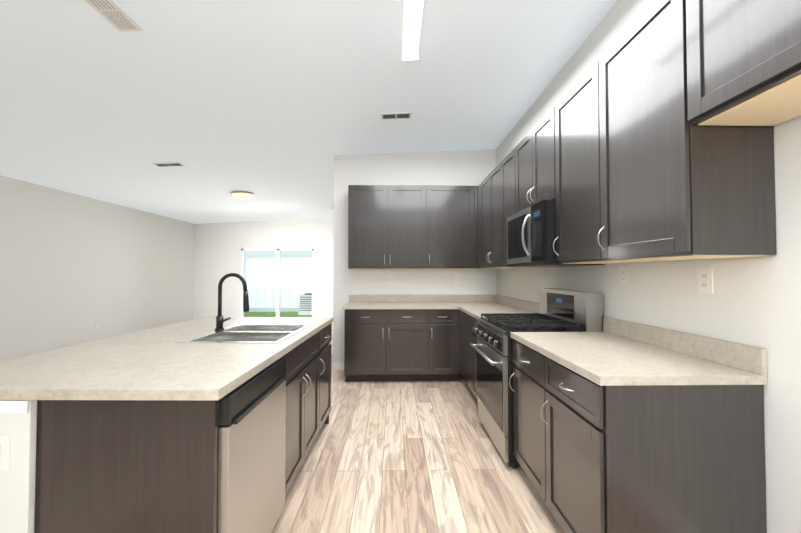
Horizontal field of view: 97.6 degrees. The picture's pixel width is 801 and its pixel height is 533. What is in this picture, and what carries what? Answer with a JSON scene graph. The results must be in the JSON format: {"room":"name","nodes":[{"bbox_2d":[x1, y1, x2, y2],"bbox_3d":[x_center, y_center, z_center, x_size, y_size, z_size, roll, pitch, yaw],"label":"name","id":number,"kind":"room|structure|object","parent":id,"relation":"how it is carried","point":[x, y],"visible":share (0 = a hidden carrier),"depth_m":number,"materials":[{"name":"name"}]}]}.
{"room":"kitchen","nodes":[
{"label":"kitchen","id":0,"kind":"room"},
{"bbox_2d":[0,175,193,360],"bbox_3d":[-5.751,0.016,3.385,0.120,2.709,13.190,0,-1,-1],"label":"wall","id":1,"kind":"structure","parent":0,"point":[74,268],"depth_m":6.32,"materials":[{"name":"paint"}]},
{"bbox_2d":[314,316,343,369],"bbox_3d":[-2.170,1.321,3.369,7.040,0.100,13.070,0,-1,-1],"label":"baseboard","id":2,"kind":"structure","parent":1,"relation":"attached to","point":[338,365],"depth_m":4.75,"materials":[{"name":"white wood"}]},
{"bbox_2d":[193,218,333,318],"bbox_3d":[-2.303,-0.005,9.993,7.040,3.030,0.120,0,-1,-1],"label":"wall","id":3,"kind":"structure","parent":0,"point":[218,247],"depth_m":9.90,"materials":[{"name":"paint"}]},
{"bbox_2d":[240,249,313,316],"bbox_3d":[-3.473,0.496,9.941,2.064,2.027,0.094,0,-1,-1],"label":"door frame","id":4,"kind":"structure","parent":3,"relation":"attached to","point":[278,261],"depth_m":9.91,"materials":[{"name":"white plastic"}]},
{"bbox_2d":[244,251,311,316],"bbox_3d":[-3.473,0.504,9.946,1.930,1.910,0.005,0,-1,-1],"label":"window","id":5,"kind":"structure","parent":3,"relation":"in","point":[293,282],"depth_m":9.95,"materials":[{"name":"clear glass"}]},
{"bbox_2d":[0,0,617,223],"bbox_3d":[-2.171,-1.547,3.490,7.280,0.432,13.190,0,-1,-1],"label":"ceiling","id":6,"kind":"structure","parent":0,"point":[274,107],"depth_m":3.09,"materials":[{"name":"paint"}]},
{"bbox_2d":[85,0,142,31],"bbox_3d":[-1.748,-1.539,2.103,0.150,0.010,0.360,-2,-1,-1],"label":"ceiling vent","id":7,"kind":"object","parent":6,"relation":"in","point":[114,14],"visible":1,"depth_m":2.14,"materials":[{"name":"silver metal"}]},
{"bbox_2d":[152,162,184,166],"bbox_3d":[-3.219,-1.416,4.872,0.360,0.010,0.150,-2,-1,-1],"label":"ceiling vent","id":8,"kind":"object","parent":6,"relation":"in","point":[170,164],"visible":0.98,"depth_m":4.85,"materials":[{"name":"silver metal"}]},
{"bbox_2d":[231,191,253,199],"bbox_3d":[-3.013,-1.330,6.675,0.400,0.128,0.400,-3,-1,-1],"label":"dome ceiling light","id":9,"kind":"object","parent":6,"relation":"attached to","point":[242,195],"visible":1,"depth_m":6.56,"materials":[{"name":"white glass"}]},
{"bbox_2d":[381,112,411,119],"bbox_3d":[-0.045,-1.585,3.689,0.320,0.010,0.140,-2,-1,-1],"label":"ceiling vent","id":10,"kind":"object","parent":6,"relation":"in","point":[397,115],"visible":0.93,"depth_m":3.68,"materials":[{"name":"silver metal"}]},
{"bbox_2d":[401,0,425,60],"bbox_3d":[0.085,-1.609,2.021,0.140,0.116,1.220,-3,-1,-1],"label":"tube","id":11,"kind":"object","parent":6,"relation":"attached to","point":[412,20],"visible":0.97,"depth_m":2.31,"materials":[{"name":"white plastic"}]},
{"bbox_2d":[333,149,495,361],"bbox_3d":[0.201,-0.113,4.873,2.240,3.030,0.120,0,-1,-1],"label":"wall","id":12,"kind":"structure","parent":0,"point":[463,168],"depth_m":4.82,"materials":[{"name":"paint"}]},
{"bbox_2d":[348,185,391,267],"bbox_3d":[-0.390,-0.508,4.639,0.564,1.070,0.334,0,-1,-1],"label":"upper cabinet","id":13,"kind":"object","parent":12,"relation":"attached to","point":[369,206],"depth_m":4.48,"materials":[{"name":"brown wood"}]},
{"bbox_2d":[388,275,392,283],"bbox_3d":[-0.138,0.181,4.796,0.072,0.116,0.008,0,-1,-1],"label":"electrical outlet","id":14,"kind":"object","parent":12,"relation":"attached to","point":[390,279],"visible":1,"depth_m":4.79,"materials":[{"name":"white plastic"}]},
{"bbox_2d":[392,185,431,267],"bbox_3d":[0.080,-0.508,4.648,0.624,1.070,0.334,0,-1,-1],"label":"upper cabinet","id":15,"kind":"object","parent":12,"relation":"attached to","point":[411,204],"depth_m":4.49,"materials":[{"name":"brown wood"}]},
{"bbox_2d":[350,295,493,302],"bbox_3d":[0.308,0.436,4.791,2.022,0.099,0.020,0,-1,-1],"label":"backsplash","id":16,"kind":"structure","parent":12,"relation":"attached to","point":[353,298],"depth_m":4.78,"materials":[{"name":"beige stone"}]},
{"bbox_2d":[432,185,475,267],"bbox_3d":[0.635,-0.507,4.660,0.743,1.070,0.334,0,-1,-1],"label":"upper cabinet","id":17,"kind":"object","parent":12,"relation":"attached to","point":[453,207],"depth_m":4.50,"materials":[{"name":"brown wood"}]},
{"bbox_2d":[455,275,459,283],"bbox_3d":[0.782,0.181,4.814,0.072,0.116,0.008,0,-1,-1],"label":"electrical outlet","id":18,"kind":"object","parent":12,"relation":"attached to","point":[457,279],"visible":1,"depth_m":4.81,"materials":[{"name":"white plastic"}]},
{"bbox_2d":[272,322,564,532],"bbox_3d":[-2.171,1.422,3.427,7.280,0.100,13.190,0,-1,-1],"label":"floor","id":19,"kind":"structure","parent":0,"point":[404,457],"depth_m":2.28,"materials":[{"name":"brown wood"}]},
{"bbox_2d":[0,321,332,532],"bbox_3d":[-1.137,0.904,2.130,1.123,0.880,1.944,0,-1,0],"label":"kitchen island","id":20,"kind":"object","parent":19,"relation":"on","point":[208,424],"depth_m":1.19,"materials":[{"name":"brown wood"}]},
{"bbox_2d":[0,341,291,396],"bbox_3d":[-1.186,0.436,1.566,1.165,0.037,0.796,0,-1,0],"label":"island countertop","id":21,"kind":"structure","parent":20,"relation":"on","point":[92,368],"depth_m":1.42,"materials":[{"name":"beige stone"}]},
{"bbox_2d":[100,325,319,344],"bbox_3d":[-1.182,0.450,2.297,1.165,0.040,0.666,0,-1,0],"label":"island countertop","id":22,"kind":"structure","parent":20,"relation":"on","point":[166,332],"depth_m":2.26,"materials":[{"name":"beige stone"}]},
{"bbox_2d":[212,273,248,328],"bbox_3d":[-1.140,0.238,2.427,0.230,0.387,0.161,0,-1,0],"label":"faucet","id":23,"kind":"object","parent":22,"relation":"on","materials":[{"name":"black metal"}]},
{"bbox_2d":[180,325,307,340],"bbox_3d":[-0.972,0.532,2.294,0.585,0.207,0.690,0,-1,0],"label":"sink","id":24,"kind":"object","parent":22,"relation":"in","point":[230,332],"depth_m":2.29,"materials":[{"name":"silver metal"}]},
{"bbox_2d":[217,357,286,532],"bbox_3d":[-0.881,0.896,1.513,0.600,0.872,0.599,0,-1,0],"label":"dishwasher","id":25,"kind":"object","parent":20,"relation":"in","point":[251,416],"depth_m":1.42,"materials":[{"name":"silver metal"}]},
{"bbox_2d":[172,317,331,328],"bbox_3d":[-1.178,0.463,2.871,1.165,0.037,0.482,0,-1,0],"label":"island countertop","id":26,"kind":"structure","parent":20,"relation":"on","point":[321,321],"depth_m":2.83,"materials":[{"name":"beige stone"}]},
{"bbox_2d":[342,307,433,381],"bbox_3d":[-0.141,0.953,4.464,1.062,0.880,0.629,0,-1,-1],"label":"base cabinet","id":27,"kind":"object","parent":19,"relation":"on","point":[410,337],"depth_m":4.16,"materials":[{"name":"brown wood"}]},
{"bbox_2d":[342,303,457,306],"bbox_3d":[-0.007,0.496,4.472,1.380,0.035,0.642,0,-1,-1],"label":"countertop","id":28,"kind":"structure","parent":27,"relation":"on","point":[348,304],"depth_m":4.26,"materials":[{"name":"beige stone"}]},
{"bbox_2d":[434,307,457,380],"bbox_3d":[0.484,0.954,4.477,0.456,0.880,0.629,0,-1,-1],"label":"base cabinet","id":29,"kind":"object","parent":19,"relation":"on","point":[445,318],"depth_m":4.17,"materials":[{"name":"brown wood"}]},
{"bbox_2d":[458,303,537,318],"bbox_3d":[1.015,0.485,3.952,0.642,0.035,1.724,0,-1,-1],"label":"countertop","id":30,"kind":"structure","parent":29,"relation":"on","point":[475,309],"depth_m":3.89,"materials":[{"name":"beige stone"}]},
{"bbox_2d":[458,307,469,387],"bbox_3d":[1.022,0.940,3.828,0.629,0.880,0.729,0,-1,-1],"label":"base cabinet","id":31,"kind":"object","parent":19,"relation":"on","point":[463,316],"depth_m":3.90,"materials":[{"name":"brown wood"}]},
{"bbox_2d":[470,315,477,400],"bbox_3d":[1.033,0.929,3.303,0.629,0.880,0.445,0,-1,-1],"label":"base cabinet","id":32,"kind":"object","parent":19,"relation":"on","point":[473,322],"depth_m":3.45,"materials":[{"name":"brown wood"}]},
{"bbox_2d":[470,288,603,468],"bbox_3d":[0.980,0.769,2.701,0.744,1.175,0.758,0,-1,-1],"label":"range","id":33,"kind":"object","parent":19,"relation":"on","point":[564,310],"visible":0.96,"depth_m":2.48,"materials":[{"name":"silver metal"}]},
{"bbox_2d":[509,317,766,532],"bbox_3d":[1.047,0.830,1.813,0.664,1.015,1.005,0,-1,-1],"label":"base cabinet","id":34,"kind":"object","parent":19,"relation":"on","point":[621,426],"visible":0.98,"depth_m":1.33,"materials":[{"name":"brown wood"}]},
{"bbox_2d":[496,0,800,532],"bbox_3d":[1.408,-0.144,3.533,0.120,3.036,13.190,0,-1,-1],"label":"wall","id":35,"kind":"structure","parent":0,"point":[753,301],"depth_m":1.45,"materials":[{"name":"paint"}]},
{"bbox_2d":[476,185,479,267],"bbox_3d":[1.161,-0.513,4.388,0.334,1.070,0.231,0,-1,-1],"label":"upper cabinet","id":36,"kind":"object","parent":35,"relation":"attached to","point":[477,187],"depth_m":4.51,"materials":[{"name":"brown wood"}]},
{"bbox_2d":[480,176,487,267],"bbox_3d":[1.167,-0.519,4.099,0.334,1.070,0.465,0,-1,-1],"label":"upper cabinet","id":37,"kind":"object","parent":35,"relation":"attached to","point":[484,184],"depth_m":4.20,"materials":[{"name":"brown wood"}]},
{"bbox_2d":[488,168,495,267],"bbox_3d":[1.174,-0.527,3.724,0.334,1.070,0.526,0,-1,-1],"label":"upper cabinet","id":38,"kind":"object","parent":35,"relation":"attached to","point":[492,176],"depth_m":3.86,"materials":[{"name":"brown wood"}]},
{"bbox_2d":[496,151,527,267],"bbox_3d":[1.182,-0.536,3.316,0.334,1.070,0.532,0,-1,-1],"label":"upper cabinet","id":39,"kind":"object","parent":35,"relation":"attached to","point":[504,168],"depth_m":3.48,"materials":[{"name":"brown wood"}]},
{"bbox_2d":[494,295,538,312],"bbox_3d":[1.326,0.418,3.949,0.020,0.099,1.704,0,-1,-1],"label":"backsplash","id":40,"kind":"structure","parent":35,"relation":"attached to","point":[526,305],"depth_m":3.94,"materials":[{"name":"beige stone"}]},
{"bbox_2d":[512,134,527,214],"bbox_3d":[1.191,-0.759,2.896,0.334,0.642,0.439,0,-1,-1],"label":"upper cabinet","id":41,"kind":"object","parent":35,"relation":"attached to","point":[520,152],"depth_m":3.01,"materials":[{"name":"brown wood"}]},
{"bbox_2d":[528,113,547,206],"bbox_3d":[1.198,-0.765,2.575,0.334,0.642,0.439,0,-1,-1],"label":"upper cabinet","id":42,"kind":"object","parent":35,"relation":"attached to","point":[538,136],"depth_m":2.63,"materials":[{"name":"brown wood"}]},
{"bbox_2d":[507,200,604,266],"bbox_3d":[1.127,-0.220,2.723,0.467,0.437,0.752,0,-1,-1],"label":"microwave","id":43,"kind":"object","parent":42,"relation":"attached to","point":[531,234],"visible":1,"depth_m":2.50,"materials":[{"name":"silver metal"}]},
{"bbox_2d":[548,72,587,263],"bbox_3d":[1.207,-0.561,2.099,0.334,1.070,0.627,0,-1,-1],"label":"upper cabinet","id":44,"kind":"object","parent":35,"relation":"attached to","point":[568,120],"depth_m":2.16,"materials":[{"name":"brown wood"}]},
{"bbox_2d":[620,266,627,284],"bbox_3d":[1.371,0.055,2.152,0.008,0.116,0.072,0,-1,-1],"label":"electrical outlet","id":45,"kind":"object","parent":35,"relation":"attached to","point":[623,275],"visible":1,"depth_m":2.15,"materials":[{"name":"white plastic"}]},
{"bbox_2d":[588,0,776,263],"bbox_3d":[1.217,-0.572,1.603,0.334,1.070,0.604,0,-1,-1],"label":"upper cabinet","id":46,"kind":"object","parent":35,"relation":"attached to","point":[616,155],"depth_m":1.41,"materials":[{"name":"brown wood"}]},
{"bbox_2d":[697,267,712,293],"bbox_3d":[1.383,0.063,1.592,0.008,0.116,0.072,0,-1,-1],"label":"electrical outlet","id":47,"kind":"object","parent":35,"relation":"attached to","point":[705,280],"visible":1,"depth_m":1.58,"materials":[{"name":"white plastic"}]},
{"bbox_2d":[686,0,800,125],"bbox_3d":[1.216,-0.826,0.840,0.367,0.594,0.926,0,-1,-1],"label":"upper cabinet","id":48,"kind":"object","parent":35,"relation":"attached to","point":[743,62],"visible":0.98,"depth_m":1.13,"materials":[{"name":"brown wood"}]},
{"label":"outside","id":49,"kind":"structure","parent":0,"visible":0},
{"bbox_2d":[244,312,311,316],"bbox_3d":[-2.394,1.675,14.457,19.040,0.100,8.880,0,-1,-1],"label":"ground","id":50,"kind":"structure","parent":49,"point":[251,314],"depth_m":11.39,"materials":[{"name":"green plant"}]},
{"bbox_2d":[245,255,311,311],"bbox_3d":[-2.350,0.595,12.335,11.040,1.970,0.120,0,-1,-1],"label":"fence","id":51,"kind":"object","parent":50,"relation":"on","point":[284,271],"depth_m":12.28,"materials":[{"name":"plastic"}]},
{"bbox_2d":[298,293,311,314],"bbox_3d":[-2.876,1.229,11.596,0.800,0.670,0.800,0,-1,-1],"label":"ac unit","id":52,"kind":"object","parent":50,"relation":"on","point":[307,304],"depth_m":11.23,"materials":[{"name":"silver metal"}]}
]}

